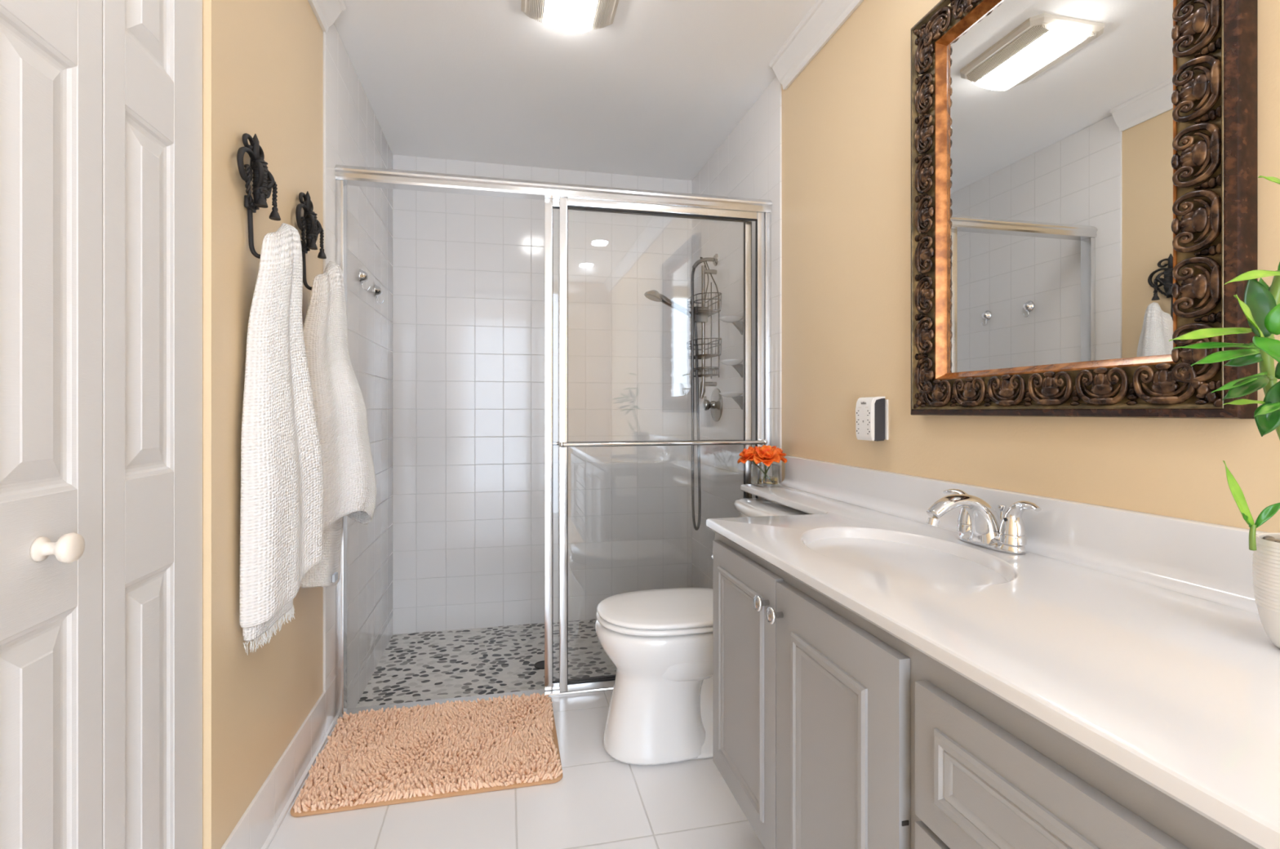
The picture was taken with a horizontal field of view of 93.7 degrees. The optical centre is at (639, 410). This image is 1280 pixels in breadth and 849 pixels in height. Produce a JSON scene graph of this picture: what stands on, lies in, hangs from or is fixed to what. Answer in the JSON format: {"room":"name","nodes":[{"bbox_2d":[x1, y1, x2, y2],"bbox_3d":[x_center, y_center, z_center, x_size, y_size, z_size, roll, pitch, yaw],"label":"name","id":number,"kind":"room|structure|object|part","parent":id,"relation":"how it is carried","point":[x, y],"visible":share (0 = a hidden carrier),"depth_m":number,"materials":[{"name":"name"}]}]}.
{"room":"bathroom","nodes":[
{"label":"bathroom","id":0,"kind":"room"},
{"bbox_2d":[202,0,392,848],"bbox_3d":[-0.823,-0.086,0.702,0.108,2.572,5.328,0,0,-13],"label":"wall","id":1,"kind":"structure","parent":0,"point":[263,60],"depth_m":1.60,"materials":[{"name":"beige paint"}]},
{"bbox_2d":[0,0,102,848],"bbox_3d":[-0.804,0.075,0.789,0.080,2.020,0.316,0,0,-13],"label":"door","id":2,"kind":"structure","parent":1,"relation":"in","point":[51,51],"depth_m":0.83,"materials":[{"name":"white paint"}]},
{"bbox_3d":[-0.820,-0.197,0.812,0.010,0.626,0.153,0,0,-13],"label":"raised panel","id":3,"kind":"part","parent":2,"relation":"part of","materials":[{"name":"white paint"}]},
{"bbox_3d":[-0.820,0.590,0.812,0.010,0.602,0.153,0,0,-13],"label":"raised panel","id":4,"kind":"part","parent":2,"relation":"part of","materials":[{"name":"white paint"}]},
{"bbox_3d":[-0.793,0.188,0.820,0.046,0.041,0.041,0,0,-13],"label":"knob","id":5,"kind":"part","parent":2,"relation":"part of","materials":[{"name":"white ceramic"}]},
{"bbox_2d":[102,0,202,848],"bbox_3d":[-0.895,0.075,1.095,0.034,2.020,0.315,0,0,-13],"label":"door","id":6,"kind":"structure","parent":1,"relation":"in","point":[152,50],"depth_m":1.07,"materials":[{"name":"white paint"}]},
{"bbox_3d":[-0.877,-0.714,1.070,0.010,0.175,0.151,0,0,-13],"label":"raised panel","id":7,"kind":"part","parent":6,"relation":"part of","materials":[{"name":"white paint"}]},
{"bbox_3d":[-0.877,-0.197,1.070,0.010,0.626,0.151,0,0,-13],"label":"raised panel","id":8,"kind":"part","parent":6,"relation":"part of","materials":[{"name":"white paint"}]},
{"bbox_3d":[-0.877,0.590,1.070,0.010,0.602,0.151,0,0,-13],"label":"raised panel","id":9,"kind":"part","parent":6,"relation":"part of","materials":[{"name":"white paint"}]},
{"bbox_2d":[236,133,280,258],"bbox_3d":[-0.911,-0.513,1.436,0.054,0.298,0.182,0,0,-5],"label":"wall hook","id":10,"kind":"object","parent":1,"relation":"attached to","point":[264,181],"visible":0.97,"depth_m":1.42,"materials":[{"name":"black"}]},
{"bbox_3d":[-0.910,-0.427,1.437,0.053,0.126,0.012,0,0,-13],"label":"hook arm","id":11,"kind":"part","parent":10,"relation":"part of","materials":[{"name":"black metal"}]},
{"bbox_3d":[-0.914,-0.540,1.436,0.042,0.122,0.046,0,0,-13],"label":"rope bound post","id":12,"kind":"part","parent":10,"relation":"part of","materials":[{"name":"black metal"}]},
{"bbox_2d":[239,222,324,655],"bbox_3d":[-0.894,0.054,1.563,0.139,1.021,0.376,0,0,-13],"label":"towel","id":13,"kind":"object","parent":10,"relation":"hanging from","point":[282,477],"visible":1,"depth_m":1.43,"materials":[{"name":"white fabric"}]},
{"bbox_2d":[221,676,338,848],"bbox_3d":[-0.987,1.024,1.705,0.020,0.152,0.911,0,0,-13],"label":"baseboard","id":14,"kind":"structure","parent":1,"relation":"attached to","point":[259,824],"depth_m":1.65,"materials":[{"name":"white wood"}]},
{"bbox_2d":[295,191,326,290],"bbox_3d":[-0.994,-0.513,1.812,0.054,0.298,0.182,0,0,-5],"label":"wall hook","id":15,"kind":"object","parent":1,"relation":"attached to","point":[309,222],"visible":0.98,"depth_m":1.80,"materials":[{"name":"black metal"}]},
{"bbox_3d":[-0.994,-0.427,1.813,0.053,0.126,0.012,0,0,-13],"label":"hook arm","id":16,"kind":"part","parent":15,"relation":"part of","materials":[{"name":"black metal"}]},
{"bbox_3d":[-0.998,-0.540,1.812,0.042,0.122,0.046,0,0,-13],"label":"rope bound post","id":17,"kind":"part","parent":15,"relation":"part of","materials":[{"name":"black metal"}]},
{"bbox_2d":[299,261,376,588],"bbox_3d":[-0.934,0.038,1.901,0.189,0.997,0.315,0,0,-13],"label":"towel","id":18,"kind":"object","parent":15,"relation":"hanging from","point":[340,411],"visible":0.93,"depth_m":1.81,"materials":[{"name":"white fabric"}]},
{"bbox_2d":[307,0,346,32],"bbox_3d":[-0.610,-1.324,0.123,0.072,0.097,3.905,0,0,-13],"label":"crown molding","id":19,"kind":"structure","parent":1,"relation":"attached to","point":[326,11],"depth_m":1.97,"materials":[{"name":"white paint"}]},
{"bbox_2d":[358,268,370,290],"bbox_3d":[-1.146,-0.545,2.506,0.040,0.089,0.060,0,0,-13],"label":"hook","id":20,"kind":"object","parent":1,"relation":"attached to","point":[362,275],"visible":1,"depth_m":2.49,"materials":[{"name":"silver metal"}]},
{"bbox_2d":[358,268,368,284],"bbox_3d":[-1.151,-0.560,2.505,0.031,0.060,0.060,0,0,-13],"label":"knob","id":21,"kind":"object","parent":20,"relation":"attached to","point":[362,276],"depth_m":2.49,"materials":[{"name":"silver metal"}]},
{"bbox_3d":[-1.144,-0.518,2.507,0.035,0.034,0.005,0,0,-13],"label":"hook arm","id":22,"kind":"part","parent":20,"relation":"part of","materials":[{"name":"silver metal"}]},
{"bbox_2d":[373,284,384,303],"bbox_3d":[-1.209,-0.540,2.789,0.040,0.089,0.060,0,0,-13],"label":"hook","id":23,"kind":"object","parent":1,"relation":"attached to","point":[378,291],"visible":1,"depth_m":2.77,"materials":[{"name":"silver metal"}]},
{"bbox_2d":[373,284,382,297],"bbox_3d":[-1.214,-0.555,2.788,0.031,0.060,0.060,0,0,-13],"label":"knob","id":24,"kind":"object","parent":23,"relation":"attached to","point":[378,291],"depth_m":2.77,"materials":[{"name":"silver metal"}]},
{"bbox_2d":[355,618,616,707],"bbox_3d":[-0.440,1.250,2.859,1.790,0.100,1.082,0,0,-13],"label":"floor","id":25,"kind":"structure","parent":0,"point":[414,667],"depth_m":2.85,"materials":[{"name":"tile"}]},
{"bbox_2d":[533,660,553,669],"bbox_3d":[-0.453,1.198,2.829,0.090,0.004,0.090,0,0,-13],"label":"floor drain","id":26,"kind":"object","parent":25,"relation":"on","point":[540,664],"visible":0.7,"depth_m":2.82,"materials":[{"name":"brown metal"}]},
{"bbox_2d":[267,690,764,848],"bbox_3d":[0.126,1.200,0.307,1.790,0.200,4.145,0,0,-13],"label":"floor","id":27,"kind":"structure","parent":0,"point":[600,801],"depth_m":1.63,"materials":[{"name":"white tile"}]},
{"bbox_2d":[289,693,562,817],"bbox_3d":[-0.646,1.083,1.960,0.744,0.032,0.543,0,0,-13],"label":"bath mat","id":28,"kind":"object","parent":27,"relation":"on","point":[373,758],"visible":1,"depth_m":1.88,"materials":[{"name":"brown fabric"}]},
{"bbox_2d":[595,497,809,765],"bbox_3d":[0.246,0.715,2.021,0.793,0.766,0.476,0,0,-13],"label":"toilet","id":29,"kind":"object","parent":27,"relation":"on","point":[659,642],"visible":0.62,"depth_m":1.87,"materials":[{"name":"white ceramic"}]},
{"bbox_3d":[0.096,0.891,1.988,0.491,0.414,0.364,0,0,-13],"label":"bowl","id":30,"kind":"part","parent":29,"relation":"part of","materials":[{"name":"white ceramic"}]},
{"bbox_3d":[0.096,0.670,1.988,0.481,0.016,0.366,0,0,-13],"label":"seat","id":31,"kind":"part","parent":29,"relation":"part of","materials":[{"name":"white plastic"}]},
{"bbox_3d":[0.102,0.648,1.989,0.489,0.022,0.368,0,0,-13],"label":"lid","id":32,"kind":"part","parent":29,"relation":"part of","materials":[{"name":"white plastic"}]},
{"bbox_3d":[0.511,0.538,2.080,0.242,0.333,0.444,0,0,-13],"label":"tank","id":33,"kind":"part","parent":29,"relation":"part of","materials":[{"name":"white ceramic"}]},
{"bbox_3d":[0.502,0.351,2.078,0.268,0.039,0.476,0,0,-13],"label":"tank lid","id":34,"kind":"part","parent":29,"relation":"part of","materials":[{"name":"white ceramic"}]},
{"bbox_2d":[712,532,1258,848],"bbox_3d":[0.636,0.705,0.755,0.594,0.790,1.798,0,0,-13],"label":"vanity cabinet","id":35,"kind":"object","parent":27,"relation":"on","point":[831,730],"visible":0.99,"depth_m":0.86,"materials":[{"name":"grey paint"}]},
{"bbox_3d":[0.224,0.616,1.360,0.008,0.462,0.263,0,0,-13],"label":"moulding","id":36,"kind":"part","parent":35,"relation":"part of","materials":[{"name":"grey paint"}]},
{"bbox_3d":[0.235,0.616,1.363,0.018,0.566,0.367,0,0,-13],"label":"door","id":37,"kind":"part","parent":35,"relation":"part of","materials":[{"name":"grey paint"}]},
{"bbox_3d":[0.245,0.388,1.210,0.029,0.033,0.033,0,0,-13],"label":"knob","id":38,"kind":"part","parent":35,"relation":"part of","materials":[{"name":"silver metal"}]},
{"bbox_3d":[0.259,0.392,1.149,0.029,0.033,0.033,0,0,-13],"label":"knob","id":39,"kind":"part","parent":35,"relation":"part of","materials":[{"name":"silver metal"}]},
{"bbox_3d":[0.305,0.620,0.993,0.008,0.426,0.234,0,0,-13],"label":"moulding","id":40,"kind":"part","parent":35,"relation":"part of","materials":[{"name":"grey paint"}]},
{"bbox_3d":[0.317,0.620,0.995,0.018,0.570,0.378,0,0,-13],"label":"door","id":41,"kind":"part","parent":35,"relation":"part of","materials":[{"name":"grey paint"}]},
{"bbox_3d":[0.424,0.620,0.510,0.018,0.176,0.552,0,0,-13],"label":"drawer","id":42,"kind":"part","parent":35,"relation":"part of","materials":[{"name":"grey paint"}]},
{"bbox_2d":[706,456,1279,848],"bbox_3d":[0.577,0.301,1.088,0.571,0.246,2.505,0,0,-13],"label":"countertop","id":43,"kind":"structure","parent":35,"relation":"on","point":[1140,639],"depth_m":0.85,"materials":[{"name":"white stone"}]},
{"bbox_2d":[751,463,780,487],"bbox_3d":[0.477,0.245,2.282,0.094,0.080,0.094,0,0,-13],"label":"flower vase","id":44,"kind":"object","parent":43,"relation":"on","point":[775,477],"visible":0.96,"depth_m":2.28,"materials":[{"name":"clear glass"}]},
{"bbox_2d":[737,446,773,482],"bbox_3d":[0.428,0.203,2.277,0.119,0.139,0.105,0,0,38],"label":"flower","id":45,"kind":"object","parent":44,"relation":"on","point":[745,455],"visible":0.83,"depth_m":2.27,"materials":[{"name":"orange plant"}]},
{"bbox_3d":[0.467,0.231,2.283,0.078,0.084,0.006,0,0,2],"label":"stem","id":46,"kind":"part","parent":45,"relation":"part of","materials":[{"name":"green plant"}]},
{"bbox_2d":[750,444,780,481],"bbox_3d":[0.470,0.201,2.247,0.112,0.143,0.103,0,0,-13],"label":"flower","id":47,"kind":"object","parent":44,"relation":"on","point":[768,455],"visible":1,"depth_m":2.23,"materials":[{"name":"orange plant"}]},
{"bbox_3d":[0.476,0.230,2.277,0.006,0.085,0.047,0,0,14],"label":"stem","id":48,"kind":"part","parent":47,"relation":"part of","materials":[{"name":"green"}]},
{"bbox_2d":[761,444,787,482],"bbox_3d":[0.515,0.202,2.292,0.099,0.141,0.107,0,0,41],"label":"flower","id":49,"kind":"object","parent":44,"relation":"on","point":[780,451],"visible":0.3,"depth_m":2.27,"materials":[{"name":"orange plant"}]},
{"bbox_3d":[0.483,0.230,2.285,0.053,0.085,0.006,0,0,-24],"label":"stem","id":50,"kind":"part","parent":49,"relation":"part of","materials":[{"name":"green plant"}]},
{"bbox_2d":[800,526,1018,585],"bbox_3d":[0.523,0.354,1.227,0.336,0.139,0.500,0,0,-13],"label":"basin","id":51,"kind":"object","parent":43,"relation":"in","point":[881,555],"depth_m":1.24,"materials":[{"name":"white ceramic"}]},
{"bbox_2d":[926,488,1041,554],"bbox_3d":[0.722,0.230,1.273,0.200,0.110,0.199,0,0,28],"label":"faucet","id":52,"kind":"object","parent":43,"relation":"on","point":[979,524],"visible":1,"depth_m":1.24,"materials":[{"name":"silver metal"}]},
{"bbox_3d":[0.723,0.222,1.346,0.049,0.090,0.091,0,0,-13],"label":"handle","id":53,"kind":"part","parent":52,"relation":"part of","materials":[{"name":"silver metal"}]},
{"bbox_3d":[0.681,0.226,1.255,0.172,0.104,0.076,0,0,-13],"label":"spout","id":54,"kind":"part","parent":52,"relation":"part of","materials":[{"name":"silver metal"}]},
{"bbox_3d":[0.769,0.235,1.275,0.017,0.070,0.017,0,0,44],"label":"lift rod","id":55,"kind":"part","parent":52,"relation":"part of","materials":[{"name":"silver metal"}]},
{"bbox_3d":[0.757,0.222,1.191,0.049,0.090,0.091,0,0,-13],"label":"handle","id":56,"kind":"part","parent":52,"relation":"part of","materials":[{"name":"silver metal"}]},
{"bbox_2d":[1168,175,1279,648],"bbox_3d":[0.720,0.008,0.684,0.279,0.552,0.117,0,0,-13],"label":"potted plant","id":57,"kind":"object","parent":43,"relation":"on","point":[1260,306],"visible":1,"depth_m":0.70,"materials":[{"name":"green plant"}]},
{"bbox_3d":[0.736,0.152,0.721,0.009,0.032,0.006,0,0,-35],"label":"sprout stem","id":58,"kind":"part","parent":57,"relation":"part of","materials":[{"name":"green plant"}]},
{"bbox_3d":[0.799,0.219,0.702,0.117,0.130,0.117,0,0,-13],"label":"pot","id":59,"kind":"part","parent":57,"relation":"part of","materials":[{"name":"white ceramic"}]},
{"bbox_3d":[0.413,0.437,0.507,0.008,0.092,0.472,0,0,-13],"label":"moulding","id":60,"kind":"part","parent":35,"relation":"part of","materials":[{"name":"grey paint"}]},
{"bbox_3d":[0.424,0.437,0.510,0.018,0.172,0.552,0,0,-13],"label":"drawer","id":61,"kind":"part","parent":35,"relation":"part of","materials":[{"name":"grey paint"}]},
{"bbox_2d":[392,154,692,634],"bbox_3d":[-0.519,-0.036,3.447,1.890,2.672,0.100,0,0,-13],"label":"wall","id":62,"kind":"structure","parent":0,"point":[468,269],"depth_m":3.37,"materials":[{"name":"white tile"}]},
{"bbox_2d":[333,0,817,180],"bbox_3d":[0.047,-1.422,0.895,1.890,0.100,5.328,0,0,-13],"label":"ceiling","id":63,"kind":"structure","parent":0,"point":[655,91],"depth_m":2.48,"materials":[{"name":"white paint"}]},
{"bbox_2d":[520,0,618,32],"bbox_3d":[-0.214,-1.338,1.914,0.316,0.068,0.390,0,0,-13],"label":"fan light","id":64,"kind":"object","parent":63,"relation":"attached to","point":[566,15],"visible":1,"depth_m":2.00,"materials":[{"name":"beige plastic"}]},
{"bbox_2d":[528,0,545,23],"bbox_3d":[-0.319,-1.341,1.891,0.050,0.018,0.346,0,0,-13],"label":"grille","id":65,"kind":"object","parent":64,"relation":"attached to","point":[536,7],"depth_m":2.01,"materials":[{"name":"beige plastic"}]},
{"bbox_2d":[591,0,612,30],"bbox_3d":[-0.110,-1.341,1.937,0.050,0.018,0.346,0,0,-13],"label":"grille","id":66,"kind":"object","parent":64,"relation":"attached to","point":[602,10],"depth_m":2.03,"materials":[{"name":"beige plastic"}]},
{"bbox_2d":[692,0,1279,588],"bbox_3d":[0.917,-0.036,1.088,0.108,2.672,5.328,0,0,-13],"label":"wall","id":67,"kind":"structure","parent":0,"point":[846,115],"depth_m":1.85,"materials":[{"name":"beige paint"}]},
{"bbox_2d":[334,164,772,717],"bbox_3d":[-0.274,0.160,2.343,1.674,2.080,0.066,0,0,-13],"label":"shower door frame","id":68,"kind":"object","parent":67,"relation":"attached to","point":[344,175],"visible":0.54,"depth_m":2.27,"materials":[{"name":"silver metal"}]},
{"bbox_2d":[544,196,768,692],"bbox_3d":[0.075,0.131,2.421,0.908,1.914,0.107,0,0,-13],"label":"door","id":69,"kind":"structure","parent":68,"relation":"in","point":[564,202],"depth_m":2.33,"materials":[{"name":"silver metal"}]},
{"bbox_3d":[0.048,1.075,2.430,0.800,0.026,0.018,0,0,-13],"label":"rail","id":70,"kind":"part","parent":69,"relation":"part of","materials":[{"name":"silver metal"}]},
{"bbox_3d":[0.102,1.075,2.416,0.788,0.026,0.018,0,0,-13],"label":"rail","id":71,"kind":"part","parent":69,"relation":"part of","materials":[{"name":"silver metal"}]},
{"bbox_3d":[0.048,-0.811,2.430,0.800,0.030,0.018,0,0,-13],"label":"rail","id":72,"kind":"part","parent":69,"relation":"part of","materials":[{"name":"silver metal"}]},
{"bbox_3d":[0.102,-0.811,2.416,0.788,0.030,0.018,0,0,-13],"label":"rail","id":73,"kind":"part","parent":69,"relation":"part of","materials":[{"name":"silver metal"}]},
{"bbox_2d":[644,253,718,530],"bbox_3d":[0.213,-0.102,3.110,0.391,1.450,0.100,0,0,-13],"label":"shower","id":74,"kind":"object","parent":67,"relation":"attached to","point":[699,317],"visible":0.99,"depth_m":3.13,"materials":[{"name":"silver metal"}]},
{"bbox_2d":[686,257,721,378],"bbox_3d":[0.327,-0.490,3.166,0.131,0.641,0.299,0,0,-13],"label":"shower caddy","id":75,"kind":"object","parent":74,"relation":"hanging from","point":[711,313],"visible":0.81,"depth_m":3.10,"materials":[{"name":"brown metal"}]},
{"bbox_2d":[686,337,721,359],"bbox_3d":[0.327,-0.325,3.166,0.131,0.084,0.299,0,0,-13],"label":"basket","id":76,"kind":"object","parent":75,"relation":"on","point":[707,356],"depth_m":3.10,"materials":[{"name":"grey metal"}]},
{"bbox_2d":[686,292,721,317],"bbox_3d":[0.327,-0.552,3.166,0.131,0.090,0.299,0,0,-13],"label":"basket","id":77,"kind":"object","parent":75,"relation":"on","point":[711,313],"depth_m":3.08,"materials":[{"name":"grey metal"}]},
{"bbox_2d":[693,366,718,377],"bbox_3d":[0.336,-0.203,3.168,0.109,0.042,0.234,0,0,-13],"label":"soap tray","id":78,"kind":"object","parent":75,"relation":"on","point":[711,369],"depth_m":3.10,"materials":[{"name":"grey metal"}]},
{"bbox_3d":[0.349,-0.490,3.171,0.065,0.641,0.243,0,0,-13],"label":"wire frame","id":79,"kind":"part","parent":75,"relation":"part of","materials":[{"name":"silver metal"}]},
{"bbox_3d":[0.336,-0.783,3.147,0.133,0.088,0.064,0,0,-13],"label":"shower arm","id":80,"kind":"part","parent":74,"relation":"part of","materials":[{"name":"silver metal"}]},
{"bbox_2d":[702,388,722,422],"bbox_3d":[0.367,-0.030,3.144,0.076,0.176,0.176,0,0,-13],"label":"shower valve","id":81,"kind":"object","parent":67,"relation":"attached to","point":[715,404],"visible":0.99,"depth_m":3.12,"materials":[{"name":"silver metal"}]},
{"bbox_3d":[0.361,-0.038,3.143,0.064,0.076,0.060,0,0,-13],"label":"handle","id":82,"kind":"part","parent":81,"relation":"part of","materials":[{"name":"silver metal"}]},
{"bbox_2d":[719,315,742,334],"bbox_3d":[0.428,-0.395,2.799,0.112,0.080,0.124,0,0,-13],"label":"soap dish","id":83,"kind":"object","parent":67,"relation":"attached to","point":[735,320],"visible":1,"depth_m":2.79,"materials":[{"name":"white ceramic"}]},
{"bbox_3d":[0.428,-0.423,2.799,0.112,0.023,0.124,0,0,-13],"label":"dish","id":84,"kind":"part","parent":83,"relation":"part of","materials":[{"name":"white ceramic"}]},
{"bbox_2d":[719,359,742,377],"bbox_3d":[0.428,-0.195,2.799,0.112,0.080,0.124,0,0,-13],"label":"soap dish","id":85,"kind":"object","parent":67,"relation":"attached to","point":[735,363],"visible":1,"depth_m":2.78,"materials":[{"name":"white ceramic"}]},
{"bbox_3d":[0.428,-0.224,2.799,0.112,0.023,0.124,0,0,-13],"label":"dish","id":86,"kind":"part","parent":85,"relation":"part of","materials":[{"name":"white ceramic"}]},
{"bbox_2d":[719,391,742,409],"bbox_3d":[0.428,-0.045,2.799,0.112,0.080,0.124,0,0,-13],"label":"soap dish","id":87,"kind":"object","parent":67,"relation":"attached to","point":[736,396],"visible":1,"depth_m":2.78,"materials":[{"name":"white ceramic"}]},
{"bbox_3d":[0.428,-0.073,2.799,0.112,0.023,0.124,0,0,-13],"label":"dish","id":88,"kind":"part","parent":87,"relation":"part of","materials":[{"name":"white ceramic"}]},
{"bbox_2d":[768,0,863,89],"bbox_3d":[0.969,-1.324,0.473,0.072,0.097,3.905,0,0,-13],"label":"crown molding","id":89,"kind":"structure","parent":67,"relation":"attached to","point":[824,18],"depth_m":2.12,"materials":[{"name":"white paint"}]},
{"bbox_2d":[855,396,885,440],"bbox_3d":[0.684,0.024,1.781,0.050,0.130,0.080,0,0,-13],"label":"outlet extender","id":90,"kind":"object","parent":67,"relation":"attached to","point":[869,411],"visible":1,"depth_m":1.75,"materials":[{"name":"grey plastic"}]},
{"bbox_2d":[884,399,888,439],"bbox_3d":[0.713,0.026,1.782,0.006,0.118,0.074,0,0,-13],"label":"outlet plate","id":91,"kind":"object","parent":67,"relation":"attached to","point":[886,401],"visible":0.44,"depth_m":1.75,"materials":[{"name":"white plastic"}]},
{"bbox_2d":[780,456,1270,613],"bbox_3d":[0.830,0.232,1.134,0.056,0.108,2.485,0,0,-13],"label":"backsplash","id":92,"kind":"structure","parent":67,"relation":"attached to","point":[1211,562],"depth_m":1.10,"materials":[{"name":"white stone"}]},
{"bbox_2d":[911,0,1257,418],"bbox_3d":[0.811,-0.502,1.240,0.044,1.028,0.734,0,0,-13],"label":"wall mirror","id":93,"kind":"object","parent":67,"relation":"attached to","point":[1084,173],"visible":1,"depth_m":1.15,"materials":[{"name":"brown metal"}]},
{"bbox_2d":[946,0,1173,373],"bbox_3d":[0.825,-0.502,1.243,0.004,0.828,0.534,0,0,-13],"label":"mirror glass","id":94,"kind":"object","parent":93,"relation":"attached to","point":[1060,118],"depth_m":1.19,"materials":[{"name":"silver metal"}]}
]}

